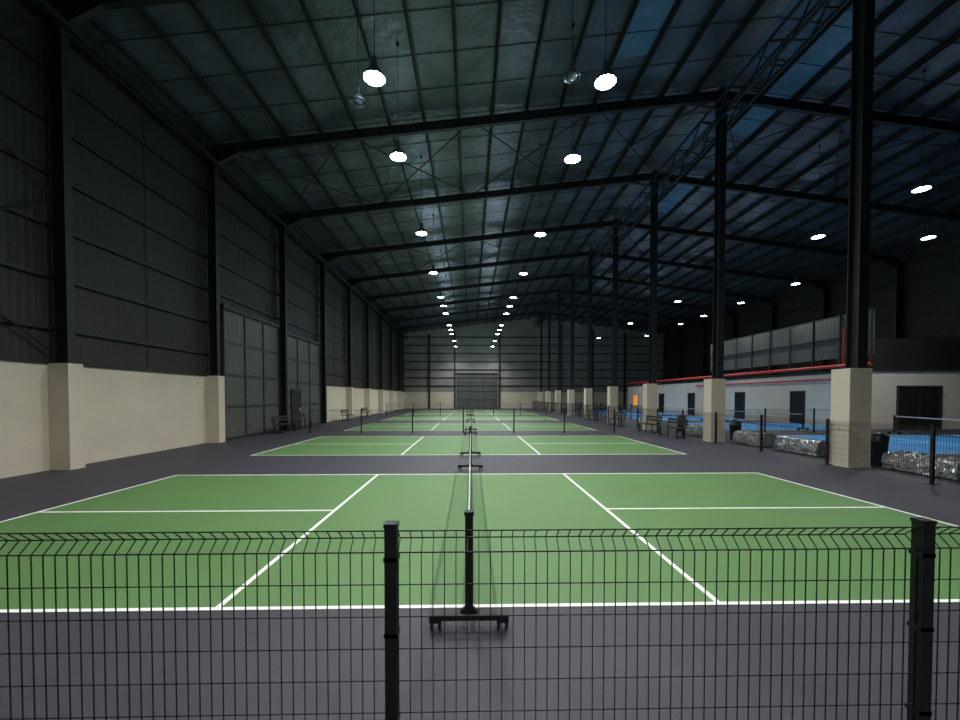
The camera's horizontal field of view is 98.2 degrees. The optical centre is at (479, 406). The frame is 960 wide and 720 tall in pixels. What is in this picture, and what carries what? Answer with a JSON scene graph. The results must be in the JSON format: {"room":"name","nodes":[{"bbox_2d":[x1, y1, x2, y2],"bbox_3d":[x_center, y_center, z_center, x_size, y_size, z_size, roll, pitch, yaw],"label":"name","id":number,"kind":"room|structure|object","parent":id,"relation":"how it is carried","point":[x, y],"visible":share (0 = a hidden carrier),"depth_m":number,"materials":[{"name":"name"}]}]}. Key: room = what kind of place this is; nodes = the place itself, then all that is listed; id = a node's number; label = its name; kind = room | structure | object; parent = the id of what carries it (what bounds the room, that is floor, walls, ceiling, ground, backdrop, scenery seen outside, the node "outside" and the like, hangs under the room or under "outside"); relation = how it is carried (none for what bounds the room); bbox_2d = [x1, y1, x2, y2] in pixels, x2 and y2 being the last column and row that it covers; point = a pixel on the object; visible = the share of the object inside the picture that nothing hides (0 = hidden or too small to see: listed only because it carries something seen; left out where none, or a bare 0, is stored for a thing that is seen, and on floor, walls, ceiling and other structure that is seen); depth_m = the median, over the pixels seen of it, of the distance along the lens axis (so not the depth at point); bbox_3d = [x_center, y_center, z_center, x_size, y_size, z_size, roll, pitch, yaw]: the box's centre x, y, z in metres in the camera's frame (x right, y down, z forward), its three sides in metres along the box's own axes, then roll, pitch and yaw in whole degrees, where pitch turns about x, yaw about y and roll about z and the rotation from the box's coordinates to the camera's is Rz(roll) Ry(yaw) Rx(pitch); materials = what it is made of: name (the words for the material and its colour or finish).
{"room":"sports facility","nodes":[
{"label":"sports facility","id":0,"kind":"room"},
{"bbox_2d":[47,9,85,469],"bbox_3d":[-10.220,-3.985,10.193,0.490,11.066,0.400,0,1,-1],"label":"column","id":1,"kind":"structure","parent":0,"point":[65,377],"depth_m":10.13,"materials":[{"name":"black metal"}]},
{"bbox_2d":[0,0,404,478],"bbox_3d":[-10.964,-4.673,28.171,0.300,11.626,72.400,0,1,-1],"label":"wall","id":2,"kind":"structure","parent":0,"point":[139,190],"depth_m":12.40,"materials":[{"name":"metal"}]},
{"bbox_2d":[206,155,224,442],"bbox_3d":[-10.350,-4.121,16.191,0.490,11.066,0.400,0,1,-1],"label":"pilaster","id":3,"kind":"object","parent":2,"relation":"attached to","point":[215,383],"depth_m":16.12,"materials":[{"name":"black metal"}]},
{"bbox_2d":[220,303,280,438],"bbox_3d":[-10.551,-1.468,19.523,0.160,5.550,5.150,0,1,-1],"label":"door","id":4,"kind":"structure","parent":2,"relation":"in","point":[250,342],"depth_m":18.97,"materials":[{"name":"grey metal"}]},
{"bbox_2d":[278,221,287,429],"bbox_3d":[-10.485,-4.257,22.187,0.320,11.066,0.200,0,1,-1],"label":"pilaster","id":5,"kind":"object","parent":2,"relation":"attached to","point":[282,233],"depth_m":22.16,"materials":[{"name":"black metal"}]},
{"bbox_2d":[287,331,321,427],"bbox_3d":[-10.665,-1.498,25.248,0.180,5.350,5.600,0,1,-1],"label":"door","id":6,"kind":"structure","parent":2,"relation":"in","point":[304,381],"depth_m":25.20,"materials":[{"name":"grey metal"}]},
{"bbox_2d":[320,259,326,422],"bbox_3d":[-10.614,-4.394,28.185,0.320,11.066,0.200,0,1,-1],"label":"pilaster","id":7,"kind":"object","parent":2,"relation":"attached to","point":[322,267],"depth_m":28.15,"materials":[{"name":"black metal"}]},
{"bbox_2d":[346,283,352,418],"bbox_3d":[-10.739,-4.530,34.182,0.490,11.066,0.400,0,1,-1],"label":"pilaster","id":8,"kind":"object","parent":2,"relation":"attached to","point":[349,389],"depth_m":34.11,"materials":[{"name":"black metal"}]},
{"bbox_2d":[365,300,370,414],"bbox_3d":[-10.869,-4.666,40.179,0.490,11.066,0.400,0,1,-1],"label":"pilaster","id":9,"kind":"object","parent":2,"relation":"attached to","point":[367,390],"depth_m":40.08,"materials":[{"name":"black metal"}]},
{"bbox_2d":[378,313,383,412],"bbox_3d":[-10.999,-4.802,46.176,0.490,11.066,0.400,0,1,-1],"label":"pilaster","id":10,"kind":"object","parent":2,"relation":"attached to","point":[380,392],"depth_m":46.10,"materials":[{"name":"black metal"}]},
{"bbox_2d":[389,324,393,408],"bbox_3d":[-11.129,-4.938,52.173,0.490,11.066,0.400,0,1,-1],"label":"pilaster","id":11,"kind":"object","parent":2,"relation":"attached to","point":[391,392],"depth_m":52.13,"materials":[{"name":"black metal"}]},
{"bbox_2d":[398,331,401,408],"bbox_3d":[-11.259,-5.074,58.170,0.490,11.066,0.400,0,1,-1],"label":"pilaster","id":12,"kind":"object","parent":2,"relation":"attached to","point":[399,334],"depth_m":58.10,"materials":[{"name":"black metal"}]},
{"bbox_2d":[0,0,407,385],"bbox_3d":[-10.554,-5.663,28.157,0.500,8.035,72.000,0,1,-1],"label":"beam","id":13,"kind":"structure","parent":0,"point":[44,4],"depth_m":12.13,"materials":[{"name":"black metal"}]},
{"bbox_2d":[0,408,959,719],"bbox_3d":[9.231,1.228,28.742,40.900,0.200,72.600,0,1,-1],"label":"floor","id":14,"kind":"structure","parent":0,"point":[20,495],"depth_m":3.02,"materials":[{"name":"grey plastic"}]},
{"bbox_2d":[271,415,296,433],"bbox_3d":[-9.771,0.893,20.819,0.517,0.830,1.800,0,1,-1],"label":"bench","id":15,"kind":"object","parent":14,"relation":"on","point":[286,416],"visible":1,"depth_m":20.78,"materials":[{"name":"black metal"}]},
{"bbox_2d":[291,413,312,429],"bbox_3d":[-9.819,0.843,23.018,0.517,0.830,1.800,0,1,-1],"label":"bench","id":16,"kind":"object","parent":14,"relation":"on","point":[303,416],"visible":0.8,"depth_m":22.89,"materials":[{"name":"black metal"}]},
{"bbox_2d":[341,411,353,420],"bbox_3d":[-10.000,0.652,31.414,0.517,0.830,1.800,0,1,-1],"label":"bench","id":17,"kind":"object","parent":14,"relation":"on","point":[341,411],"visible":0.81,"depth_m":31.30,"materials":[{"name":"black metal"}]},
{"bbox_2d":[309,409,615,432],"bbox_3d":[-0.821,0.713,20.509,15.160,1.204,0.160,0,1,-1],"label":"wire mesh fence","id":18,"kind":"object","parent":14,"relation":"on","point":[310,410],"visible":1,"depth_m":20.50,"materials":[{"name":"black metal"}]},
{"bbox_2d":[386,403,546,415],"bbox_3d":[-1.221,0.293,38.999,15.160,1.204,0.160,0,1,-1],"label":"wire mesh fence","id":19,"kind":"object","parent":14,"relation":"on","point":[386,403],"visible":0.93,"depth_m":39.03,"materials":[{"name":"black metal"}]},
{"bbox_2d":[250,436,684,455],"bbox_3d":[-0.341,1.418,15.803,13.410,0.006,6.100,0,1,-1],"label":"court","id":20,"kind":"object","parent":14,"relation":"on","point":[324,445],"visible":0.9,"depth_m":14.92,"materials":[{"name":"green plastic"}]},
{"bbox_2d":[460,416,480,454],"bbox_3d":[-0.358,0.960,15.872,0.600,0.904,7.000,0,1,-1],"label":"net","id":21,"kind":"object","parent":20,"relation":"on","point":[470,426],"visible":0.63,"depth_m":12.39,"materials":[{"name":"black"}]},
{"bbox_2d":[346,423,589,430],"bbox_3d":[-0.541,1.208,25.048,13.410,0.006,6.100,0,1,-1],"label":"court","id":22,"kind":"object","parent":14,"relation":"on","point":[373,426],"visible":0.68,"depth_m":24.20,"materials":[{"name":"green plastic"}]},
{"bbox_2d":[382,417,555,420],"bbox_3d":[-0.742,0.999,34.294,13.410,0.006,6.100,0,1,-1],"label":"court","id":23,"kind":"object","parent":14,"relation":"on","point":[396,418],"visible":0.69,"depth_m":32.78,"materials":[{"name":"green plastic"}]},
{"bbox_2d":[405,413,536,414],"bbox_3d":[-0.942,0.789,43.539,13.410,0.006,6.100,0,1,-1],"label":"court","id":24,"kind":"object","parent":14,"relation":"on","point":[408,413],"visible":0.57,"depth_m":44.68,"materials":[{"name":"green plastic"}]},
{"bbox_2d":[433,410,525,411],"bbox_3d":[-1.142,0.579,52.784,13.410,0.006,6.100,0,1,-1],"label":"court","id":25,"kind":"object","parent":14,"relation":"on","point":[433,410],"visible":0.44,"depth_m":54.58,"materials":[{"name":"green plastic"}]},
{"bbox_2d":[0,473,959,612],"bbox_3d":[-0.141,1.628,6.557,13.410,0.006,6.100,0,1,-1],"label":"court","id":26,"kind":"object","parent":14,"relation":"on","point":[295,502],"visible":0.93,"depth_m":5.18,"materials":[{"name":"green plastic"}]},
{"bbox_2d":[429,433,508,628],"bbox_3d":[-0.158,1.170,6.626,0.600,0.904,7.000,0,1,-1],"label":"net","id":27,"kind":"object","parent":26,"relation":"on","point":[472,610],"visible":0.97,"depth_m":3.15,"materials":[{"name":"black metal"}]},
{"bbox_2d":[0,517,959,719],"bbox_3d":[2.093,1.133,1.977,15.160,1.204,0.160,0,1,-1],"label":"wire mesh fence","id":28,"kind":"object","parent":14,"relation":"on","point":[921,610],"visible":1,"depth_m":1.94,"materials":[{"name":"black metal"}]},
{"bbox_2d":[538,314,542,409],"bbox_3d":[8.502,-6.295,58.570,0.580,13.490,0.570,0,1,-1],"label":"steel column","id":29,"kind":"structure","parent":14,"relation":"on","point":[540,394],"depth_m":58.43,"materials":[{"name":"black metal"}]},
{"bbox_2d":[545,304,550,410],"bbox_3d":[8.632,-6.159,52.573,0.580,13.490,0.570,0,1,-1],"label":"steel column","id":30,"kind":"structure","parent":14,"relation":"on","point":[548,393],"depth_m":52.41,"materials":[{"name":"black metal"}]},
{"bbox_2d":[555,292,560,412],"bbox_3d":[8.761,-6.023,46.576,0.580,13.490,0.570,0,1,-1],"label":"steel column","id":31,"kind":"structure","parent":14,"relation":"on","point":[558,392],"depth_m":46.44,"materials":[{"name":"black metal"}]},
{"bbox_2d":[567,276,574,414],"bbox_3d":[8.891,-5.887,40.579,0.580,13.490,0.570,0,1,-1],"label":"steel column","id":32,"kind":"structure","parent":14,"relation":"on","point":[570,393],"depth_m":40.43,"materials":[{"name":"black metal"}]},
{"bbox_2d":[584,255,592,417],"bbox_3d":[9.021,-5.751,34.582,0.580,13.490,0.570,0,1,-1],"label":"steel column","id":33,"kind":"structure","parent":14,"relation":"on","point":[587,391],"depth_m":34.42,"materials":[{"name":"black metal"}]},
{"bbox_2d":[583,410,596,420],"bbox_3d":[8.246,0.657,31.209,0.517,0.830,1.800,0,1,-1],"label":"bench","id":34,"kind":"object","parent":14,"relation":"on","point":[590,410],"visible":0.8,"depth_m":31.48,"materials":[{"name":"black metal"}]},
{"bbox_2d":[575,402,642,419],"bbox_3d":[11.732,0.264,40.280,0.160,1.204,20.160,0,1,-1],"label":"wire mesh fence","id":35,"kind":"object","parent":14,"relation":"on","point":[628,409],"visible":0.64,"depth_m":33.92,"materials":[{"name":"black metal"}]},
{"bbox_2d":[607,225,618,422],"bbox_3d":[9.151,-5.615,28.585,0.580,13.490,0.570,0,1,-1],"label":"steel column","id":36,"kind":"structure","parent":14,"relation":"on","point":[612,391],"depth_m":28.43,"materials":[{"name":"black metal"}]},
{"bbox_2d":[609,412,626,426],"bbox_3d":[8.371,0.789,25.412,0.517,0.830,1.800,0,1,-1],"label":"bench","id":37,"kind":"object","parent":14,"relation":"on","point":[625,414],"visible":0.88,"depth_m":25.20,"materials":[{"name":"black"}]},
{"bbox_2d":[596,413,685,414],"bbox_3d":[16.654,0.780,43.920,8.314,0.006,6.100,0,1,-1],"label":"court","id":38,"kind":"object","parent":14,"relation":"on","point":[596,413],"visible":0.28,"depth_m":42.14,"materials":[{"name":"blue plastic"}]},
{"bbox_2d":[642,178,657,429],"bbox_3d":[9.281,-5.479,22.588,0.580,13.490,0.570,0,1,-1],"label":"steel column","id":39,"kind":"structure","parent":14,"relation":"on","point":[650,389],"depth_m":22.44,"materials":[{"name":"black metal"}]},
{"bbox_2d":[637,415,662,433],"bbox_3d":[8.471,0.893,20.814,0.517,0.830,1.800,0,1,-1],"label":"bench","id":40,"kind":"object","parent":14,"relation":"on","point":[647,416],"visible":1,"depth_m":20.52,"materials":[{"name":"black metal"}]},
{"bbox_2d":[659,417,688,438],"bbox_3d":[8.523,0.948,18.415,0.517,0.830,1.800,0,1,-1],"label":"bench","id":41,"kind":"object","parent":14,"relation":"on","point":[669,419],"visible":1,"depth_m":18.25,"materials":[{"name":"black metal"}]},
{"bbox_2d":[677,415,685,431],"bbox_3d":[10.437,0.859,21.556,0.450,0.865,0.450,1,2,31],"label":"waste bin","id":42,"kind":"object","parent":14,"relation":"on","point":[678,425],"visible":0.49,"depth_m":21.41,"materials":[{"name":"black plastic"}]},
{"bbox_2d":[626,416,747,419],"bbox_3d":[16.854,0.990,34.674,8.314,0.006,6.100,0,1,-1],"label":"court","id":43,"kind":"object","parent":14,"relation":"on","point":[692,417],"visible":0.35,"depth_m":34.31,"materials":[{"name":"blue plastic"}]},
{"bbox_2d":[659,406,703,419],"bbox_3d":[16.852,0.532,34.744,0.600,0.904,7.000,0,1,-1],"label":"net","id":44,"kind":"object","parent":43,"relation":"on","point":[689,409],"visible":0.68,"depth_m":34.78,"materials":[{"name":"black"}]},
{"bbox_2d":[684,424,702,436],"bbox_3d":[10.091,1.097,19.253,0.619,0.494,1.724,0,1,-1],"label":"gabion","id":45,"kind":"object","parent":14,"relation":"on","point":[692,427],"visible":0.59,"depth_m":19.12,"materials":[{"name":"grey stone"}]},
{"bbox_2d":[703,97,726,441],"bbox_3d":[9.411,-5.343,16.591,0.580,13.490,0.570,0,1,-1],"label":"steel column","id":46,"kind":"structure","parent":14,"relation":"on","point":[715,387],"depth_m":16.46,"materials":[{"name":"black metal"}]},
{"bbox_2d":[729,419,741,439],"bbox_3d":[10.532,0.959,17.158,0.450,0.865,0.450,1,2,31],"label":"waste bin","id":47,"kind":"object","parent":14,"relation":"on","point":[733,422],"visible":0.77,"depth_m":17.03,"materials":[{"name":"black plastic"}]},
{"bbox_2d":[532,401,959,485],"bbox_3d":[8.678,0.419,33.464,0.160,1.204,60.160,0,1,-1],"label":"wire mesh fence","id":48,"kind":"object","parent":14,"relation":"on","point":[742,434],"visible":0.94,"depth_m":11.42,"materials":[{"name":"black"}]},
{"bbox_2d":[672,423,825,429],"bbox_3d":[17.054,1.200,25.429,8.314,0.006,6.100,0,1,-1],"label":"court","id":49,"kind":"object","parent":14,"relation":"on","point":[748,426],"visible":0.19,"depth_m":25.02,"materials":[{"name":"blue plastic"}]},
{"bbox_2d":[725,410,808,429],"bbox_3d":[17.053,0.742,25.498,0.600,0.904,7.000,0,1,-1],"label":"net","id":50,"kind":"object","parent":49,"relation":"on","point":[802,414],"visible":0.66,"depth_m":24.00,"materials":[{"name":"black fabric"}]},
{"bbox_2d":[732,430,776,446],"bbox_3d":[10.173,1.183,15.455,0.617,0.492,1.629,0,1,-1],"label":"gabion","id":51,"kind":"object","parent":14,"relation":"on","point":[751,434],"visible":0.59,"depth_m":14.93,"materials":[{"name":"grey stone"}]},
{"bbox_2d":[732,408,828,431],"bbox_3d":[15.601,0.703,20.964,7.660,1.204,0.160,0,1,-1],"label":"wire mesh fence","id":52,"kind":"object","parent":14,"relation":"on","point":[816,425],"visible":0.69,"depth_m":20.96,"materials":[{"name":"black metal"}]},
{"bbox_2d":[627,308,959,428],"bbox_3d":[24.820,-2.468,40.661,7.510,6.650,35.680,0,1,-1],"label":"wall","id":53,"kind":"structure","parent":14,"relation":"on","point":[896,362],"depth_m":26.42,"materials":[{"name":"white paint"}]},
{"bbox_2d":[633,395,637,406],"bbox_3d":[20.772,-0.780,55.509,0.057,1.600,1.700,0,1,-1],"label":"window","id":54,"kind":"structure","parent":53,"relation":"attached to","point":[635,397],"depth_m":55.50,"materials":[{"name":"orange glass"}]},
{"bbox_2d":[659,393,663,412],"bbox_3d":[20.934,-0.400,48.018,0.057,2.180,1.260,0,1,-1],"label":"door","id":55,"kind":"structure","parent":53,"relation":"attached to","point":[661,396],"depth_m":47.98,"materials":[{"name":"black"}]},
{"bbox_2d":[688,393,694,414],"bbox_3d":[21.075,-0.252,41.521,0.057,2.180,1.260,0,1,-1],"label":"door","id":56,"kind":"structure","parent":53,"relation":"attached to","point":[691,396],"depth_m":41.45,"materials":[{"name":"black"}]},
{"bbox_2d":[734,392,744,418],"bbox_3d":[21.237,-0.082,34.025,0.057,2.180,1.260,0,1,-1],"label":"door","id":57,"kind":"structure","parent":53,"relation":"attached to","point":[739,403],"depth_m":34.02,"materials":[{"name":"black"}]},
{"bbox_2d":[626,326,872,386],"bbox_3d":[20.956,-3.487,40.544,0.260,3.107,35.700,0,1,-1],"label":"pipe","id":58,"kind":"object","parent":53,"relation":"attached to","point":[842,365],"visible":0.73,"depth_m":29.55,"materials":[{"name":"red"}]},
{"bbox_2d":[789,391,804,423],"bbox_3d":[21.367,0.054,28.027,0.057,2.180,1.260,0,1,-1],"label":"door","id":59,"kind":"structure","parent":53,"relation":"attached to","point":[797,398],"depth_m":28.00,"materials":[{"name":"black"}]},
{"bbox_2d":[896,386,942,428],"bbox_3d":[24.161,0.061,22.884,2.500,2.400,0.097,0,1,-1],"label":"door","id":60,"kind":"structure","parent":53,"relation":"attached to","point":[911,401],"depth_m":22.87,"materials":[{"name":"black"}]},
{"bbox_2d":[774,436,829,456],"bbox_3d":[10.225,1.236,13.158,0.618,0.491,1.727,0,1,-1],"label":"gabion","id":61,"kind":"object","parent":14,"relation":"on","point":[804,450],"visible":0.67,"depth_m":12.90,"materials":[{"name":"grey stone"}]},
{"bbox_2d":[829,0,874,467],"bbox_3d":[9.540,-5.207,10.594,0.580,13.490,0.570,0,1,-1],"label":"steel column","id":62,"kind":"structure","parent":14,"relation":"on","point":[851,386],"depth_m":10.50,"materials":[{"name":"black metal"}]},
{"bbox_2d":[777,435,959,453],"bbox_3d":[19.759,1.409,16.238,13.410,0.006,6.100,0,1,-1],"label":"court","id":63,"kind":"object","parent":14,"relation":"on","point":[943,449],"visible":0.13,"depth_m":15.88,"materials":[{"name":"blue plastic"}]},
{"bbox_2d":[887,415,959,437],"bbox_3d":[19.752,0.950,16.307,0.600,0.904,7.000,0,1,-1],"label":"net","id":64,"kind":"object","parent":63,"relation":"on","point":[894,416],"visible":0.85,"depth_m":18.69,"materials":[{"name":"black"}]},
{"bbox_2d":[870,432,888,465],"bbox_3d":[10.388,1.101,10.875,0.450,0.865,0.450,1,2,31],"label":"waste bin","id":65,"kind":"object","parent":14,"relation":"on","point":[879,442],"visible":0.59,"depth_m":10.73,"materials":[{"name":"black plastic"}]},
{"bbox_2d":[881,451,959,479],"bbox_3d":[10.302,1.317,9.558,0.621,0.493,1.628,0,1,-1],"label":"gabion","id":66,"kind":"object","parent":14,"relation":"on","point":[943,460],"visible":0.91,"depth_m":9.46,"materials":[{"name":"grey stone"}]},
{"bbox_2d":[48,0,959,332],"bbox_3d":[9.231,-11.168,28.460,40.140,3.301,61.115,0,1,-1],"label":"roof beams","id":67,"kind":"structure","parent":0,"point":[76,12],"depth_m":22.29,"materials":[{"name":"black metal"}]},
{"bbox_2d":[89,0,959,333],"bbox_3d":[9.231,-11.624,28.450,40.301,2.560,72.000,0,1,-1],"label":"roof purlins","id":68,"kind":"structure","parent":67,"relation":"attached to","point":[718,4],"depth_m":18.67,"materials":[{"name":"black metal"}]},
{"bbox_2d":[239,104,959,320],"bbox_3d":[9.101,-11.573,34.451,39.340,2.409,36.033,0,1,-1],"label":"cross bracing","id":69,"kind":"object","parent":67,"relation":"attached to","point":[734,147],"depth_m":20.49,"materials":[{"name":"black metal"}]},
{"bbox_2d":[533,0,849,327],"bbox_3d":[9.220,-11.832,31.265,0.620,0.880,65.664,0,1,-1],"label":"girder","id":70,"kind":"object","parent":67,"relation":"attached to","point":[796,31],"visible":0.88,"depth_m":15.95,"materials":[{"name":"metal"}]},
{"bbox_2d":[81,0,959,333],"bbox_3d":[9.231,-11.748,28.447,40.900,2.580,72.600,0,1,-1],"label":"ceiling","id":71,"kind":"structure","parent":0,"point":[296,44],"depth_m":16.33,"materials":[{"name":"metal"}]},
{"bbox_2d":[350,0,365,107],"bbox_3d":[-3.007,-9.226,10.231,0.380,3.473,0.380,0,1,-1],"label":"lamp","id":72,"kind":"object","parent":71,"relation":"hanging from","point":[357,100],"visible":1,"depth_m":10.22,"materials":[{"name":"grey metal"}]},
{"bbox_2d":[363,22,385,86],"bbox_3d":[-2.443,-9.293,9.591,0.500,3.444,0.500,0,1,-1],"label":"lamp","id":73,"kind":"object","parent":71,"relation":"hanging from","point":[373,75],"visible":1,"depth_m":9.58,"materials":[{"name":"grey"}]},
{"bbox_2d":[390,42,405,161],"bbox_3d":[-2.511,-9.364,12.739,0.500,3.444,0.500,0,1,-1],"label":"lamp","id":74,"kind":"object","parent":71,"relation":"hanging from","point":[397,154],"visible":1,"depth_m":12.71,"materials":[{"name":"grey"}]},
{"bbox_2d":[416,156,426,235],"bbox_3d":[-2.641,-9.500,18.737,0.500,3.444,0.500,0,1,-1],"label":"lamp","id":75,"kind":"object","parent":71,"relation":"hanging from","point":[421,231],"visible":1,"depth_m":18.73,"materials":[{"name":"grey"}]},
{"bbox_2d":[429,215,437,273],"bbox_3d":[-2.771,-9.636,24.734,0.500,3.444,0.500,0,1,-1],"label":"lamp","id":76,"kind":"object","parent":71,"relation":"hanging from","point":[432,271],"visible":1,"depth_m":24.73,"materials":[{"name":"grey metal"}]},
{"bbox_2d":[441,263,445,306],"bbox_3d":[-2.965,-9.840,33.729,0.500,3.444,0.500,0,1,-1],"label":"lamp","id":77,"kind":"object","parent":71,"relation":"hanging from","point":[443,304],"visible":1,"depth_m":33.72,"materials":[{"name":"grey metal"}]},
{"bbox_2d":[491,319,493,346],"bbox_3d":[1.829,-10.778,60.825,0.500,4.089,0.500,0,1,-1],"label":"lamp","id":78,"kind":"object","parent":71,"relation":"hanging from","point":[492,345],"visible":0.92,"depth_m":60.80,"materials":[{"name":"grey"}]},
{"bbox_2d":[497,293,501,329],"bbox_3d":[2.154,-10.438,45.832,0.500,4.089,0.500,0,1,-1],"label":"lamp","id":79,"kind":"object","parent":71,"relation":"hanging from","point":[499,328],"visible":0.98,"depth_m":45.82,"materials":[{"name":"grey"}]},
{"bbox_2d":[499,287,503,325],"bbox_3d":[2.219,-10.370,42.834,0.500,4.089,0.500,0,1,-1],"label":"lamp","id":80,"kind":"object","parent":71,"relation":"hanging from","point":[501,323],"visible":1,"depth_m":42.82,"materials":[{"name":"grey"}]},
{"bbox_2d":[504,267,508,313],"bbox_3d":[2.349,-10.234,36.837,0.500,4.089,0.500,0,1,-1],"label":"lamp","id":81,"kind":"object","parent":71,"relation":"hanging from","point":[506,311],"visible":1,"depth_m":36.81,"materials":[{"name":"grey metal"}]},
{"bbox_2d":[510,242,516,297],"bbox_3d":[2.478,-10.098,30.840,0.500,4.089,0.500,0,1,-1],"label":"lamp","id":82,"kind":"object","parent":71,"relation":"hanging from","point":[513,295],"visible":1,"depth_m":30.82,"materials":[{"name":"grey"}]},
{"bbox_2d":[519,205,527,274],"bbox_3d":[2.608,-9.962,24.843,0.500,4.089,0.500,0,1,-1],"label":"lamp","id":83,"kind":"object","parent":71,"relation":"hanging from","point":[523,271],"visible":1,"depth_m":24.82,"materials":[{"name":"grey metal"}]},
{"bbox_2d":[535,143,545,236],"bbox_3d":[2.738,-9.825,18.846,0.500,4.089,0.500,0,1,-1],"label":"lamp","id":84,"kind":"object","parent":71,"relation":"hanging from","point":[540,232],"visible":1,"depth_m":18.83,"materials":[{"name":"grey"}]},
{"bbox_2d":[564,0,579,83],"bbox_3d":[2.137,-9.596,9.633,0.380,3.939,0.380,0,1,-1],"label":"lamp","id":85,"kind":"object","parent":71,"relation":"hanging from","point":[572,75],"visible":1,"depth_m":9.64,"materials":[{"name":"grey metal"}]},
{"bbox_2d":[564,24,580,163],"bbox_3d":[2.868,-9.689,12.849,0.500,4.089,0.500,0,1,-1],"label":"lamp","id":86,"kind":"object","parent":71,"relation":"hanging from","point":[572,156],"visible":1,"depth_m":12.84,"materials":[{"name":"grey"}]},
{"bbox_2d":[594,4,615,89],"bbox_3d":[2.936,-9.618,9.700,0.500,4.089,0.500,0,1,-1],"label":"lamp","id":87,"kind":"object","parent":71,"relation":"hanging from","point":[606,79],"visible":1,"depth_m":9.71,"materials":[{"name":"grey"}]},
{"bbox_2d":[628,299,632,323],"bbox_3d":[15.096,-10.383,41.712,0.500,4.167,0.500,0,1,-1],"label":"lamp","id":88,"kind":"object","parent":71,"relation":"hanging from","point":[630,321],"visible":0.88,"depth_m":41.72,"materials":[{"name":"grey"}]},
{"bbox_2d":[616,0,674,57],"bbox_3d":[5.222,-12.019,12.396,1.170,0.150,3.900,0,1,-1],"label":"window","id":89,"kind":"structure","parent":71,"relation":"attached to","point":[649,14],"depth_m":13.19,"materials":[{"name":"blue glass"}]},
{"bbox_2d":[658,184,695,212],"bbox_3d":[11.601,-12.563,24.978,1.170,0.150,4.000,0,1,-1],"label":"window","id":90,"kind":"structure","parent":71,"relation":"attached to","point":[676,195],"depth_m":25.00,"materials":[{"name":"blue glass"}]},
{"bbox_2d":[675,247,680,301],"bbox_3d":[15.304,-10.166,32.116,0.500,4.167,0.500,0,1,-1],"label":"lamp","id":91,"kind":"object","parent":71,"relation":"hanging from","point":[678,299],"visible":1,"depth_m":32.07,"materials":[{"name":"grey"}]},
{"bbox_2d":[737,258,744,303],"bbox_3d":[20.494,-9.865,32.636,0.500,3.543,0.500,0,1,-1],"label":"lamp","id":92,"kind":"object","parent":71,"relation":"hanging from","point":[740,301],"visible":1,"depth_m":32.60,"materials":[{"name":"grey metal"}]},
{"bbox_2d":[791,229,799,284],"bbox_3d":[20.613,-9.741,27.139,0.500,3.543,0.500,0,1,-1],"label":"lamp","id":93,"kind":"object","parent":71,"relation":"hanging from","point":[795,282],"visible":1,"depth_m":27.10,"materials":[{"name":"grey metal"}]},
{"bbox_2d":[728,11,877,135],"bbox_3d":[11.796,-12.359,15.983,1.170,0.150,6.000,0,1,-1],"label":"window","id":94,"kind":"structure","parent":71,"relation":"attached to","point":[835,38],"depth_m":15.20,"materials":[{"name":"blue glass"}]},
{"bbox_2d":[811,145,824,238],"bbox_3d":[15.585,-9.871,19.123,0.500,4.167,0.500,0,1,-1],"label":"lamp","id":95,"kind":"object","parent":71,"relation":"hanging from","point":[818,234],"visible":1,"depth_m":19.10,"materials":[{"name":"grey"}]},
{"bbox_2d":[912,69,931,192],"bbox_3d":[15.680,-9.771,14.725,0.500,4.167,0.500,0,1,-1],"label":"lamp","id":96,"kind":"object","parent":71,"relation":"hanging from","point":[922,186],"visible":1,"depth_m":14.71,"materials":[{"name":"grey"}]},
{"bbox_2d":[921,160,935,239],"bbox_3d":[20.784,-9.561,19.242,0.500,3.543,0.500,0,1,-1],"label":"lamp","id":97,"kind":"object","parent":71,"relation":"hanging from","point":[928,235],"visible":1,"depth_m":19.23,"materials":[{"name":"grey metal"}]},
{"bbox_2d":[404,318,662,408],"bbox_3d":[8.453,-6.710,64.513,40.700,14.050,0.500,0,1,-1],"label":"wall","id":98,"kind":"structure","parent":0,"point":[432,362],"depth_m":64.50,"materials":[{"name":"metal"}]},
{"bbox_2d":[456,373,497,407],"bbox_3d":[-0.444,-2.436,64.367,6.500,5.450,0.160,0,1,-1],"label":"door","id":99,"kind":"structure","parent":98,"relation":"in","point":[465,394],"depth_m":64.38,"materials":[{"name":"grey metal"}]},
{"bbox_2d":[663,236,959,382],"bbox_3d":[29.226,-4.699,29.040,0.700,11.638,72.400,0,1,-1],"label":"wall","id":100,"kind":"structure","parent":0,"point":[919,298],"depth_m":30.86,"materials":[{"name":"metal"}]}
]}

